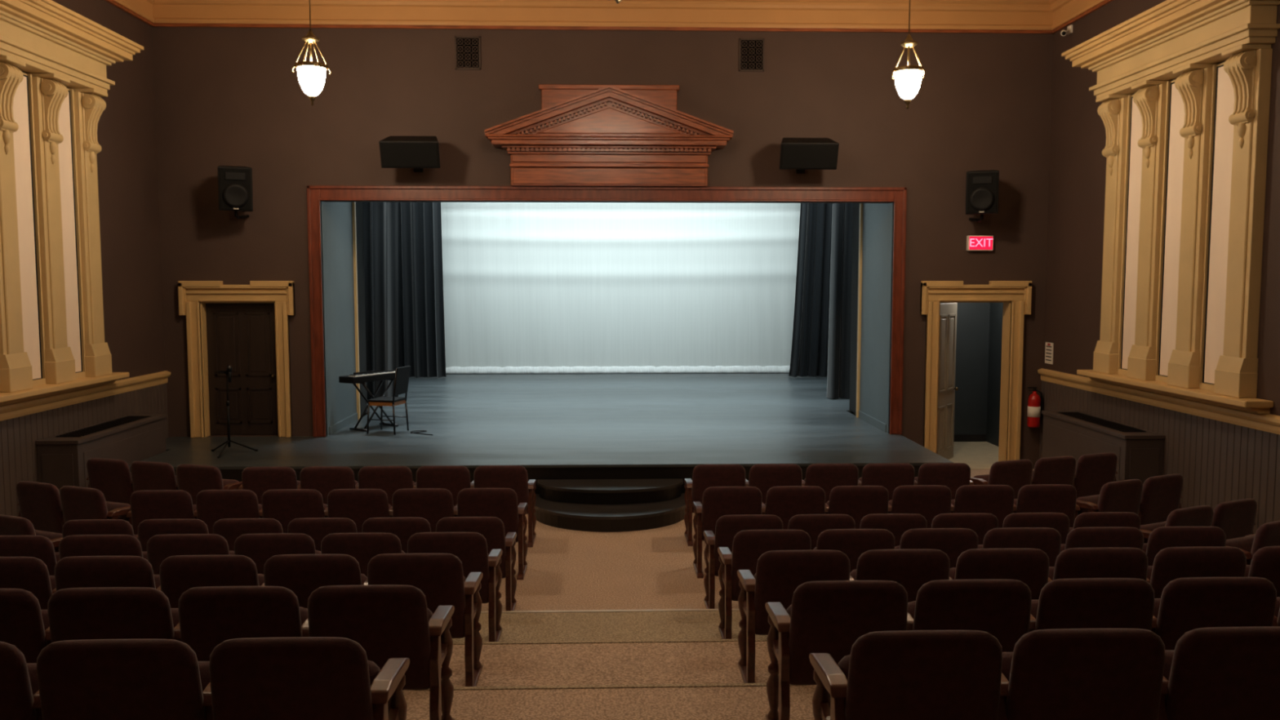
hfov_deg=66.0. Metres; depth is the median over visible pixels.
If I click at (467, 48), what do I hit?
air vent
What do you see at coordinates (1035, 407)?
fire extinguisher
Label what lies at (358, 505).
seat
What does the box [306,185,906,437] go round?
arch frame
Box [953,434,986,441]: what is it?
baseboard
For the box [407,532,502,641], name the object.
seat
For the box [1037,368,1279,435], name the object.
trim
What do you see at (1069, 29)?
security camera
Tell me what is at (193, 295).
door frame
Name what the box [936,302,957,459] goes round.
leaf
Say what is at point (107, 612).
seat
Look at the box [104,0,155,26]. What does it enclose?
crown molding
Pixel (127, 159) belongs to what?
wall
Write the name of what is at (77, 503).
seat
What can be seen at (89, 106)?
pilaster
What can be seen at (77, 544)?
seat
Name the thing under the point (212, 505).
seat
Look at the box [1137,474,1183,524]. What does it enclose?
seat
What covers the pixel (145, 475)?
seat
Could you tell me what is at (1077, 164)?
wall
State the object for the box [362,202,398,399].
curtain
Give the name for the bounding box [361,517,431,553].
seat
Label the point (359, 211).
wall
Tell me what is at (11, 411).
trim
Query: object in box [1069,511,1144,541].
seat
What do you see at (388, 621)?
seat
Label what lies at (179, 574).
seat
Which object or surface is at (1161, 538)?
seat
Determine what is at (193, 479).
seat
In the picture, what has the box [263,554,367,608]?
seat
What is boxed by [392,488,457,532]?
seat
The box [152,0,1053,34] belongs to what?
crown molding
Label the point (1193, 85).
pilaster
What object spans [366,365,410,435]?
chair
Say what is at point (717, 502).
seat
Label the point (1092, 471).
seat
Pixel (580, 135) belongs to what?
pediment
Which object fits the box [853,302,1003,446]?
wall
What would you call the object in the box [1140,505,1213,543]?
seat
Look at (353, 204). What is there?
trim stage jamb edge
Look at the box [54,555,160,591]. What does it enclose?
seat
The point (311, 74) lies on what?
pendant lamp
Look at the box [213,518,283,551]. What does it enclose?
seat
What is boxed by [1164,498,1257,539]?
seat
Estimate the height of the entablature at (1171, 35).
0.590 m
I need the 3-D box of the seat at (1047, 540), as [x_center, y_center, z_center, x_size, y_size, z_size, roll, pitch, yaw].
[2.478,1.479,6.667,0.580,0.794,0.447,0,5,-2]
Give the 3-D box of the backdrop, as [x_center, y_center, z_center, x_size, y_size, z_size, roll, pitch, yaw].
[-0.671,-2.242,21.856,11.000,5.098,0.140,0,5,-2]
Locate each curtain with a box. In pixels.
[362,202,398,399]
[398,202,446,377]
[788,203,832,377]
[826,203,853,399]
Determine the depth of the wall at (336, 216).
13.69 m
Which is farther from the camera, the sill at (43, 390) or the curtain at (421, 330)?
the curtain at (421, 330)
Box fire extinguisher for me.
[1026,386,1043,427]
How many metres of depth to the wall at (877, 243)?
13.94 m
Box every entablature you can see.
[0,0,143,93]
[1061,0,1279,98]
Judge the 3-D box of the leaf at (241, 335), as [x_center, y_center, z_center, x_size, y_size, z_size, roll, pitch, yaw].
[-5.271,0.125,13.116,0.930,1.760,0.064,0,5,-2]
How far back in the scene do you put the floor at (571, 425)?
13.23 m
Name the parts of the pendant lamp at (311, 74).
lamp shade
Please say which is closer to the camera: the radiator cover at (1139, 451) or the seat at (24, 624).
the seat at (24, 624)
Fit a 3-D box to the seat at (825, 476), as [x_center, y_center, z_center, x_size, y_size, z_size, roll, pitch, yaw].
[1.834,1.383,9.756,0.580,0.794,0.447,0,5,-2]
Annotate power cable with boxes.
[410,430,433,435]
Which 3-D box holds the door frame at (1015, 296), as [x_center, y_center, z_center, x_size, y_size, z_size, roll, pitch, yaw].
[4.486,0.211,13.352,1.470,2.560,0.300,0,5,-2]
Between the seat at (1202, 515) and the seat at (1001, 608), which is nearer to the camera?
the seat at (1001, 608)
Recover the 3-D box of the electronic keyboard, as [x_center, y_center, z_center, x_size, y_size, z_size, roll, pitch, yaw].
[-3.719,0.558,13.760,0.340,0.796,1.000,3,5,30]
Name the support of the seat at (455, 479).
on the floor at (651, 569)
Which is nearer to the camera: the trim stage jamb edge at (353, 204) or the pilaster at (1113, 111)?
the pilaster at (1113, 111)
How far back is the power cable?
13.38 m
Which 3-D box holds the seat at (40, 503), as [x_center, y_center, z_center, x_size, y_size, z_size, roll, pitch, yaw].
[-5.230,1.455,8.859,0.626,0.794,0.447,2,5,22]
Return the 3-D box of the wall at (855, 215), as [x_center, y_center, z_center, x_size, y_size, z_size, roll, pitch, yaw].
[4.393,-2.089,18.686,2.270,6.300,7.900,0,5,-2]
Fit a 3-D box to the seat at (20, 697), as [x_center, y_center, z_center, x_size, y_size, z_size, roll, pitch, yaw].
[-2.228,1.288,3.391,0.580,0.794,0.447,0,5,-2]
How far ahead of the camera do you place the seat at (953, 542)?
6.42 m
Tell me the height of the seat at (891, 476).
0.794 m
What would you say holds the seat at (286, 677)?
on the platform
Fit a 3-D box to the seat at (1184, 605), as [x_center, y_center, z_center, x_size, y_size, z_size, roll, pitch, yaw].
[2.542,1.344,4.581,0.580,0.794,0.447,0,5,-2]
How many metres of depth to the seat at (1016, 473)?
9.71 m
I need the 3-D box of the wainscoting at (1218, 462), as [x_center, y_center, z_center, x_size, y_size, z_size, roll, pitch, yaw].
[5.685,1.494,5.362,0.016,1.270,16.100,0,5,-2]
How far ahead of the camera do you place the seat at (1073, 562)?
5.39 m
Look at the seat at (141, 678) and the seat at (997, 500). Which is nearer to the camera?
the seat at (141, 678)
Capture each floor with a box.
[128,373,953,493]
[481,441,1034,611]
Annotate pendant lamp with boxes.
[291,0,331,105]
[891,0,925,108]
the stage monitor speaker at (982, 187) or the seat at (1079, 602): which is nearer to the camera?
the seat at (1079, 602)
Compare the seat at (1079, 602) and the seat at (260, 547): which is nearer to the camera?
the seat at (1079, 602)
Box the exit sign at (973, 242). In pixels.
[966,235,993,250]
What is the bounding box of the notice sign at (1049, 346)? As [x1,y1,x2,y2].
[1044,342,1053,364]
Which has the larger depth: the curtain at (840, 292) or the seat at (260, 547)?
the curtain at (840, 292)
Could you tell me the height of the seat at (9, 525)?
0.794 m
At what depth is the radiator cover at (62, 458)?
10.49 m
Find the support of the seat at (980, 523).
on the floor at (651, 569)
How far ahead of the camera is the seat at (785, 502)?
8.48 m
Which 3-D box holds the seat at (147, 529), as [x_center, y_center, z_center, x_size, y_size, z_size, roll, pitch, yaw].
[-3.454,1.561,7.530,0.580,0.794,0.447,0,5,-2]
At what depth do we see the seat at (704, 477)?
9.51 m
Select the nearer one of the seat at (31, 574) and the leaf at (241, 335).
the seat at (31, 574)
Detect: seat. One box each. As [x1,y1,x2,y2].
[0,514,62,552]
[0,535,59,575]
[0,556,56,609]
[0,588,51,663]
[0,641,42,719]
[15,480,64,533]
[36,638,213,719]
[47,586,181,642]
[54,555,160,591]
[58,534,147,559]
[59,485,130,523]
[62,519,137,538]
[86,457,133,505]
[126,489,197,534]
[130,461,177,492]
[137,519,208,551]
[146,533,234,574]
[159,555,264,608]
[176,463,242,504]
[177,586,309,661]
[195,489,262,533]
[208,636,409,719]
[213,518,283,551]
[234,533,320,574]
[238,466,300,504]
[262,488,328,533]
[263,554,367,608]
[287,517,357,551]
[300,466,358,504]
[307,584,454,719]
[320,532,404,577]
[327,488,392,532]
[358,466,416,506]
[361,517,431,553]
[367,553,483,686]
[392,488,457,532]
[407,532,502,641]
[416,466,474,506]
[435,516,516,610]
[457,488,527,579]
[474,465,536,547]
[684,464,745,546]
[692,486,761,577]
[703,514,782,608]
[717,529,811,639]
[737,550,849,683]
[745,463,802,504]
[761,485,825,529]
[764,580,907,719]
[787,514,855,550]
[801,463,858,503]
[808,630,1002,719]
[813,528,894,573]
[825,485,888,528]
[849,549,950,602]
[857,462,914,501]
[859,513,927,546]
[888,484,951,528]
[894,528,977,568]
[906,578,1031,652]
[914,462,973,499]
[931,513,998,545]
[949,548,1048,599]
[950,484,1013,528]
[970,459,1033,498]
[977,527,1061,566]
[998,628,1164,719]
[1002,512,1069,543]
[1013,484,1079,527]
[1029,577,1154,631]
[1031,455,1075,486]
[1048,547,1147,582]
[1060,526,1143,551]
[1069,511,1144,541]
[1073,452,1117,497]
[1075,479,1142,515]
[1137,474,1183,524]
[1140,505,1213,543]
[1142,526,1226,565]
[1146,546,1246,598]
[1151,577,1276,649]
[1158,626,1279,719]
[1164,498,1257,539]
[1225,520,1279,564]
[1244,546,1279,597]
[1272,597,1279,626]
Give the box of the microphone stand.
[211,364,257,457]
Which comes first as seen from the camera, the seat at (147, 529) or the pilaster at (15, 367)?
the seat at (147, 529)
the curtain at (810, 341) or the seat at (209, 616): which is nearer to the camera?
the seat at (209, 616)
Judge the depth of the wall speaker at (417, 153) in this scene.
12.28 m
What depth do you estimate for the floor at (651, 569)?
8.76 m
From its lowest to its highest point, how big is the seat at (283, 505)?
0.794 m
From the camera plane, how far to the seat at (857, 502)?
8.50 m
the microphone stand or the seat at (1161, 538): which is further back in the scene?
the microphone stand
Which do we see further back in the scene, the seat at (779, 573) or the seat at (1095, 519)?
the seat at (1095, 519)
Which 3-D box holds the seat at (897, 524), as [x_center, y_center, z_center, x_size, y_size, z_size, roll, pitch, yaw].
[1.897,1.548,7.694,0.580,0.794,0.447,0,5,-2]
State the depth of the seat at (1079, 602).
4.33 m
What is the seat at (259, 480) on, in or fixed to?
on the floor at (651, 569)
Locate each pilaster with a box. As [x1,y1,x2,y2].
[0,55,32,392]
[26,72,75,384]
[69,88,111,377]
[1093,93,1132,373]
[1127,80,1171,380]
[1167,63,1217,388]
[1213,44,1272,398]
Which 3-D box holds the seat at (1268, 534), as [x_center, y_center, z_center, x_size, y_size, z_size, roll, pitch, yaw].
[4.235,1.465,6.838,0.580,0.794,0.447,-2,5,-26]
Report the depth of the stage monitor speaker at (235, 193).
12.24 m
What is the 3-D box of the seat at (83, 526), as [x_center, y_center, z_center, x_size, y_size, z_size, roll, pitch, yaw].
[-4.027,1.562,7.513,0.626,0.794,0.447,0,5,-2]
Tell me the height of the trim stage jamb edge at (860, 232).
5.400 m
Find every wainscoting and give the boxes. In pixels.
[0,382,168,516]
[1039,380,1279,533]
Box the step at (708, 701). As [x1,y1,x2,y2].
[402,683,816,719]
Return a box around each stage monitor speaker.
[217,165,253,218]
[965,169,999,222]
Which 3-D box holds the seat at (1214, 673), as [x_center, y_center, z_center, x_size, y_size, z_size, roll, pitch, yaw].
[2.024,1.278,3.521,0.580,0.794,0.447,0,5,-2]
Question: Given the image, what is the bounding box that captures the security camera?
[1060,24,1072,35]
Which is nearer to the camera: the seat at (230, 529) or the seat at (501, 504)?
the seat at (230, 529)
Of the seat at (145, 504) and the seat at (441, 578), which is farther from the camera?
the seat at (145, 504)
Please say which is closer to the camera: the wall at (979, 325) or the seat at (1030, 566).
the seat at (1030, 566)
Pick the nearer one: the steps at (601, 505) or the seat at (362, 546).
the seat at (362, 546)
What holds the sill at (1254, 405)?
attached to the wall at (1077, 164)
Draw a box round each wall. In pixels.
[22,0,165,380]
[151,26,1053,469]
[320,200,357,435]
[355,202,367,415]
[848,203,859,413]
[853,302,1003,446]
[858,202,893,433]
[1042,0,1279,415]
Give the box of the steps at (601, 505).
[533,478,686,532]
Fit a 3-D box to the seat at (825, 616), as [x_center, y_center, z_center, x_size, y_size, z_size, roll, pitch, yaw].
[0.892,1.348,4.530,0.580,0.794,0.447,0,5,-2]
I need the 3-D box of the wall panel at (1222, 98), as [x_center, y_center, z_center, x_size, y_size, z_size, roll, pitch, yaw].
[5.511,-1.318,10.135,0.060,3.120,2.000,0,5,-2]
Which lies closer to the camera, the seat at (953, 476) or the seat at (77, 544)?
the seat at (77, 544)
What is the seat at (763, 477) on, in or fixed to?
on the floor at (651, 569)
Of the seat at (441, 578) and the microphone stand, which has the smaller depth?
the seat at (441, 578)
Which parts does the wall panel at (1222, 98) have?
sash with shade, sash with shade, sash with shade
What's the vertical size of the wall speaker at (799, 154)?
0.421 m
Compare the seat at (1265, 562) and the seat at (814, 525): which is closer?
the seat at (1265, 562)
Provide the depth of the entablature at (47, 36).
9.90 m
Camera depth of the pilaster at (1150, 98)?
10.45 m
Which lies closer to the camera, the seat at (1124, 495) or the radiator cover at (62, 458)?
the seat at (1124, 495)
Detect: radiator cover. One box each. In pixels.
[35,413,167,491]
[1041,410,1165,484]
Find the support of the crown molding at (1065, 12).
attached to the wall at (1077, 164)
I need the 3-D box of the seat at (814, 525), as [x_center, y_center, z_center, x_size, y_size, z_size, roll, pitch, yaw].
[1.347,1.549,7.677,0.580,0.794,0.447,0,5,-2]
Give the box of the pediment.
[484,84,733,186]
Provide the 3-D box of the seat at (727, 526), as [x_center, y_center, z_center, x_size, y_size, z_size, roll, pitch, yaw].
[0.798,1.550,7.660,0.580,0.794,0.447,0,5,-2]
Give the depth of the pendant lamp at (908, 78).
10.31 m
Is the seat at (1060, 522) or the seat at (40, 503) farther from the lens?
the seat at (40, 503)
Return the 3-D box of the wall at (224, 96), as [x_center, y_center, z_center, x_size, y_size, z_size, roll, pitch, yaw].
[-0.403,-1.744,13.087,11.700,6.500,0.180,0,5,-2]
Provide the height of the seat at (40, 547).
0.794 m
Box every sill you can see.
[0,372,128,405]
[1076,369,1273,413]
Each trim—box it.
[0,370,170,421]
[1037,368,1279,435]
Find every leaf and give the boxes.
[205,302,278,435]
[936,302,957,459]
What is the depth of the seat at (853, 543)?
6.40 m
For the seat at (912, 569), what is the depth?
5.36 m
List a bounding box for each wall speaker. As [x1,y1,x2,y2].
[378,135,439,172]
[779,137,839,173]
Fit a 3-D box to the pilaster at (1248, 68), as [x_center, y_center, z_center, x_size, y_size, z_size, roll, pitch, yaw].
[5.441,-1.236,8.971,0.270,3.140,0.370,0,5,-2]
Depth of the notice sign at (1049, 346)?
13.10 m
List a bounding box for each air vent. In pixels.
[454,35,480,69]
[738,38,764,71]
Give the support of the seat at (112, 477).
on the floor at (651, 569)
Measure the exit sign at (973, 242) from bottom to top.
0.200 m
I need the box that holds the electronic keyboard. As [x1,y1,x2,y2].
[338,369,398,431]
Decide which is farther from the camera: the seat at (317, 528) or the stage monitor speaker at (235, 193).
the stage monitor speaker at (235, 193)
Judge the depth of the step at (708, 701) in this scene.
4.92 m
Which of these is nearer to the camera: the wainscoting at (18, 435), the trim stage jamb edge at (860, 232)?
the wainscoting at (18, 435)
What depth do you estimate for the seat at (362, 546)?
6.30 m
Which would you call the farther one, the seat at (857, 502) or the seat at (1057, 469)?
the seat at (1057, 469)
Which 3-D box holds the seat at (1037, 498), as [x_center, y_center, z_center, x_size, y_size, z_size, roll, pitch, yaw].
[3.538,1.462,8.776,0.626,0.794,0.447,0,5,-2]
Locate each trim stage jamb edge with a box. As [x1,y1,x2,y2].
[351,202,360,419]
[856,203,862,417]
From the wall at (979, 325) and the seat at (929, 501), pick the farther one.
the wall at (979, 325)
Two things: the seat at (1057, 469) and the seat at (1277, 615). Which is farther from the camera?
the seat at (1057, 469)
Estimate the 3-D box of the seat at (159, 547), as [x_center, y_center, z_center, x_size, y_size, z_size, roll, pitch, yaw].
[-2.873,1.492,6.504,0.580,0.794,0.447,0,5,-2]
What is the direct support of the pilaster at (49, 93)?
attached to the wall at (127, 159)
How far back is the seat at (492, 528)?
7.38 m
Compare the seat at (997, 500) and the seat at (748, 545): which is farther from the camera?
the seat at (997, 500)
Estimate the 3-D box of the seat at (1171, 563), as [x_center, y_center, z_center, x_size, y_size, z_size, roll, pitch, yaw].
[3.060,1.410,5.641,0.580,0.794,0.447,0,5,-2]
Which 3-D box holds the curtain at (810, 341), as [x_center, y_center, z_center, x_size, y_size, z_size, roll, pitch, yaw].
[4.034,-2.240,21.032,1.705,5.200,0.338,0,5,-2]
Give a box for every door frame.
[177,280,295,437]
[920,280,1031,461]
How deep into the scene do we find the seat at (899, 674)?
3.27 m
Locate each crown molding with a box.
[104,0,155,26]
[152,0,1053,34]
[1048,0,1113,34]
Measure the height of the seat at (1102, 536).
0.794 m
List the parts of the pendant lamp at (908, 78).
lamp shade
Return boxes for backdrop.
[440,202,800,373]
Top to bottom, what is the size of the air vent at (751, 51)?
0.420 m
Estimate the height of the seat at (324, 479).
0.794 m
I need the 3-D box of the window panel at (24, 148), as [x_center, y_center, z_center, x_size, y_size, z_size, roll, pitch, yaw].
[-6.124,-1.290,9.781,0.060,3.120,2.000,0,5,-2]
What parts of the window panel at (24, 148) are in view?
sash with shade, sash with shade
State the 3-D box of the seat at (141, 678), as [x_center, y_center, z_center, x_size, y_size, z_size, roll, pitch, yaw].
[-1.678,1.287,3.408,0.580,0.794,0.447,0,5,-2]
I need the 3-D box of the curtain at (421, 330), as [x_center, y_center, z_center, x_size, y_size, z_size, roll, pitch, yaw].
[-5.080,-2.219,20.764,1.899,5.200,0.368,0,5,-2]
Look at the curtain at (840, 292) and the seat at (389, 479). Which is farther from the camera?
the curtain at (840, 292)
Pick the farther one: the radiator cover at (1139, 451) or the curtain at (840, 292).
the curtain at (840, 292)
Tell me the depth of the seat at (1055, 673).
3.28 m

